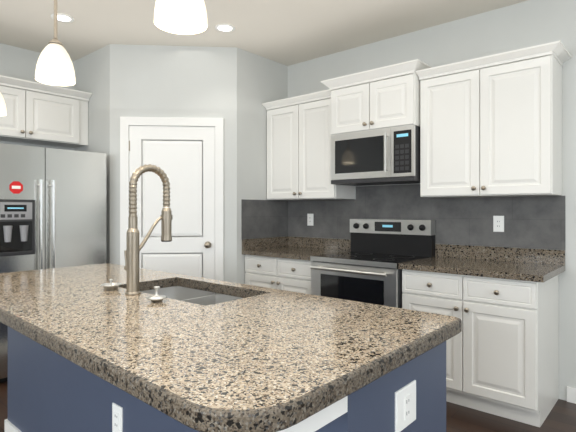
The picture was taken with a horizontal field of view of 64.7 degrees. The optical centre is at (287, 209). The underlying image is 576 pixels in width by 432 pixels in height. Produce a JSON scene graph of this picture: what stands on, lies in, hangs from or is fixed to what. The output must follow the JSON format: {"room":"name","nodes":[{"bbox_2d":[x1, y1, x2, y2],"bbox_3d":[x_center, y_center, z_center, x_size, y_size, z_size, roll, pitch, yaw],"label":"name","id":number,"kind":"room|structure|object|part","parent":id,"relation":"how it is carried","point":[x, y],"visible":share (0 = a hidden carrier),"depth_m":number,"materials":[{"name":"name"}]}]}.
{"room":"kitchen","nodes":[
{"label":"kitchen","id":0,"kind":"room"},
{"bbox_2d":[0,43,73,149],"bbox_3d":[-3.439,-0.095,3.102,0.100,2.770,6.900,0,0,41],"label":"wall","id":1,"kind":"structure","parent":0,"point":[18,62],"depth_m":4.17,"materials":[{"name":"paint"}]},
{"bbox_2d":[0,75,91,147],"bbox_3d":[-2.340,-0.853,4.002,0.383,0.485,1.072,0,0,41],"label":"upper cabinet","id":2,"kind":"object","parent":1,"relation":"attached to","point":[44,114],"visible":1,"depth_m":4.02,"materials":[{"name":"white wood"}]},
{"bbox_2d":[74,44,287,283],"bbox_3d":[-1.068,-0.095,4.609,1.519,2.770,1.519,0,0,41],"label":"wall","id":3,"kind":"structure","parent":0,"point":[190,122],"depth_m":4.12,"materials":[{"name":"paint"}]},
{"bbox_3d":[-1.031,0.231,4.108,0.808,2.119,0.808,0,0,41],"label":"casing trim","id":4,"kind":"part","parent":3,"relation":"part of","materials":[{"name":"white wood"}]},
{"bbox_2d":[0,0,527,65],"bbox_3d":[-0.568,-1.510,0.689,7.600,0.060,7.000,0,0,41],"label":"ceiling","id":5,"kind":"structure","parent":0,"point":[287,32],"depth_m":3.62,"materials":[{"name":"paint"}]},
{"bbox_2d":[0,93,6,115],"bbox_3d":[-1.980,-1.060,3.031,0.182,0.839,0.182,0,0,41],"label":"pendant light","id":6,"kind":"object","parent":5,"relation":"hanging from","point":[3,111],"visible":1,"depth_m":3.03,"materials":[{"name":"beige glass"}]},
{"bbox_2d":[35,0,75,85],"bbox_3d":[-1.159,-1.060,2.269,0.182,0.839,0.182,0,0,41],"label":"pendant light","id":7,"kind":"object","parent":5,"relation":"hanging from","point":[54,65],"visible":1,"depth_m":2.22,"materials":[{"name":"beige glass"}]},
{"bbox_3d":[-1.159,-1.149,2.269,0.124,0.661,0.124,0,0,41],"label":"stem","id":8,"kind":"part","parent":7,"relation":"part of","materials":[{"name":"silver metal"}]},
{"bbox_3d":[-1.159,-0.731,2.269,0.182,0.182,0.182,0,0,41],"label":"lamp shade","id":9,"kind":"part","parent":7,"relation":"part of","materials":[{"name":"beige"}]},
{"bbox_2d":[51,13,73,22],"bbox_3d":[-1.739,-1.476,3.510,0.163,0.007,0.163,0,0,35],"label":"recessed light","id":10,"kind":"object","parent":5,"relation":"in","point":[64,18],"depth_m":3.51,"materials":[{"name":"beige"}]},
{"bbox_2d":[154,0,207,34],"bbox_3d":[-0.371,-1.060,1.575,0.182,0.839,0.182,0,0,41],"label":"pendant light","id":11,"kind":"object","parent":5,"relation":"hanging from","point":[185,17],"visible":1,"depth_m":1.58,"materials":[{"name":"beige glass"}]},
{"bbox_2d":[215,24,234,31],"bbox_3d":[-0.513,-1.476,3.706,0.163,0.007,0.163,0,0,35],"label":"recessed light","id":12,"kind":"object","parent":5,"relation":"in","point":[220,27],"depth_m":3.70,"materials":[{"name":"beige"}]},
{"bbox_2d":[0,381,575,431],"bbox_3d":[-0.568,1.320,0.689,7.600,0.060,7.000,0,0,41],"label":"floor","id":13,"kind":"structure","parent":0,"point":[561,416],"depth_m":2.78,"materials":[{"name":"brown wood"}]},
{"bbox_2d":[0,143,105,382],"bbox_3d":[-2.146,0.394,3.838,0.856,1.788,0.915,0,0,41],"label":"fridge","id":14,"kind":"object","parent":13,"relation":"on","point":[52,207],"visible":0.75,"depth_m":3.57,"materials":[{"name":"silver metal"}]},
{"bbox_2d":[4,340,445,431],"bbox_3d":[-0.624,0.852,1.968,2.325,0.873,0.984,0,0,41],"label":"kitchen island","id":15,"kind":"object","parent":13,"relation":"on","point":[43,396],"depth_m":1.74,"materials":[{"name":"blue wood"}]},
{"bbox_2d":[0,264,461,431],"bbox_3d":[-0.654,0.391,1.946,2.425,0.047,1.039,0,0,41],"label":"island countertop","id":16,"kind":"structure","parent":15,"relation":"on","point":[267,359],"depth_m":1.30,"materials":[{"name":"beige stone"}]},
{"bbox_2d":[120,164,172,295],"bbox_3d":[-0.619,0.082,2.038,0.063,0.571,0.230,0,0,41],"label":"faucet","id":17,"kind":"object","parent":16,"relation":"on","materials":[{"name":"silver metal"}]},
{"bbox_2d":[144,284,239,303],"bbox_3d":[-0.458,0.509,2.100,0.740,0.213,0.410,0,0,41],"label":"sink","id":18,"kind":"object","parent":16,"relation":"in","point":[181,291],"depth_m":2.34,"materials":[{"name":"silver metal"}]},
{"bbox_2d":[242,236,350,293],"bbox_3d":[0.094,0.782,4.179,0.816,1.014,0.648,0,0,41],"label":"base cabinet","id":19,"kind":"object","parent":13,"relation":"on","point":[282,263],"visible":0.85,"depth_m":4.07,"materials":[{"name":"white wood"}]},
{"bbox_2d":[310,219,434,307],"bbox_3d":[0.660,0.687,3.626,0.756,1.204,0.725,0,0,41],"label":"range","id":20,"kind":"object","parent":13,"relation":"on","point":[365,269],"visible":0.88,"depth_m":3.57,"materials":[{"name":"silver metal"}]},
{"bbox_2d":[398,244,564,426],"bbox_3d":[1.321,0.782,3.119,0.898,1.014,0.648,0,0,41],"label":"base cabinet","id":21,"kind":"object","parent":13,"relation":"on","point":[502,346],"visible":0.96,"depth_m":2.86,"materials":[{"name":"white wood"}]},
{"bbox_2d":[288,0,575,400],"bbox_3d":[1.687,-0.095,3.300,7.600,2.770,0.100,0,0,41],"label":"wall","id":22,"kind":"structure","parent":0,"point":[525,24],"depth_m":3.29,"materials":[{"name":"paint"}]},
{"bbox_2d":[262,89,354,199],"bbox_3d":[0.180,-0.560,4.279,0.812,0.930,0.383,0,0,41],"label":"upper cabinet","id":23,"kind":"object","parent":22,"relation":"attached to","point":[298,147],"visible":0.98,"depth_m":4.16,"materials":[{"name":"white wood"}]},
{"bbox_2d":[321,59,431,135],"bbox_3d":[0.754,-0.857,3.734,0.870,0.457,0.458,0,0,41],"label":"upper cabinet","id":24,"kind":"object","parent":22,"relation":"attached to","point":[385,97],"visible":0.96,"depth_m":3.56,"materials":[{"name":"white wood"}]},
{"bbox_2d":[331,125,419,185],"bbox_3d":[0.756,-0.420,3.737,0.752,0.410,0.434,0,0,41],"label":"microwave","id":25,"kind":"object","parent":24,"relation":"attached to","point":[388,156],"visible":0.98,"depth_m":3.57,"materials":[{"name":"silver metal"}]},
{"bbox_2d":[241,184,564,249],"bbox_3d":[0.722,0.290,3.636,2.480,1.000,0.652,0,0,41],"label":"tile backsplash","id":26,"kind":"structure","parent":22,"relation":"attached to","point":[535,222],"depth_m":3.71,"materials":[{"name":"grey tile"}]},
{"bbox_2d":[307,214,312,225],"bbox_3d":[0.219,0.100,4.485,0.074,0.118,0.009,0,0,41],"label":"outlet","id":27,"kind":"object","parent":26,"relation":"attached to","point":[309,216],"depth_m":4.48,"materials":[{"name":"white plastic"}]},
{"bbox_2d":[493,216,503,231],"bbox_3d":[1.545,0.104,3.340,0.074,0.118,0.009,0,0,41],"label":"outlet","id":28,"kind":"object","parent":26,"relation":"attached to","point":[498,223],"depth_m":3.34,"materials":[{"name":"white plastic"}]},
{"bbox_2d":[416,41,571,197],"bbox_3d":[1.422,-0.560,3.206,0.930,0.930,0.383,0,0,41],"label":"upper cabinet","id":29,"kind":"object","parent":22,"relation":"attached to","point":[490,125],"visible":1,"depth_m":3.07,"materials":[{"name":"white wood"}]},
{"bbox_2d":[567,386,575,403],"bbox_3d":[3.163,1.240,1.949,3.400,0.100,0.013,0,0,41],"label":"baseboard","id":30,"kind":"structure","parent":22,"relation":"attached to","point":[571,394],"depth_m":3.04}
]}

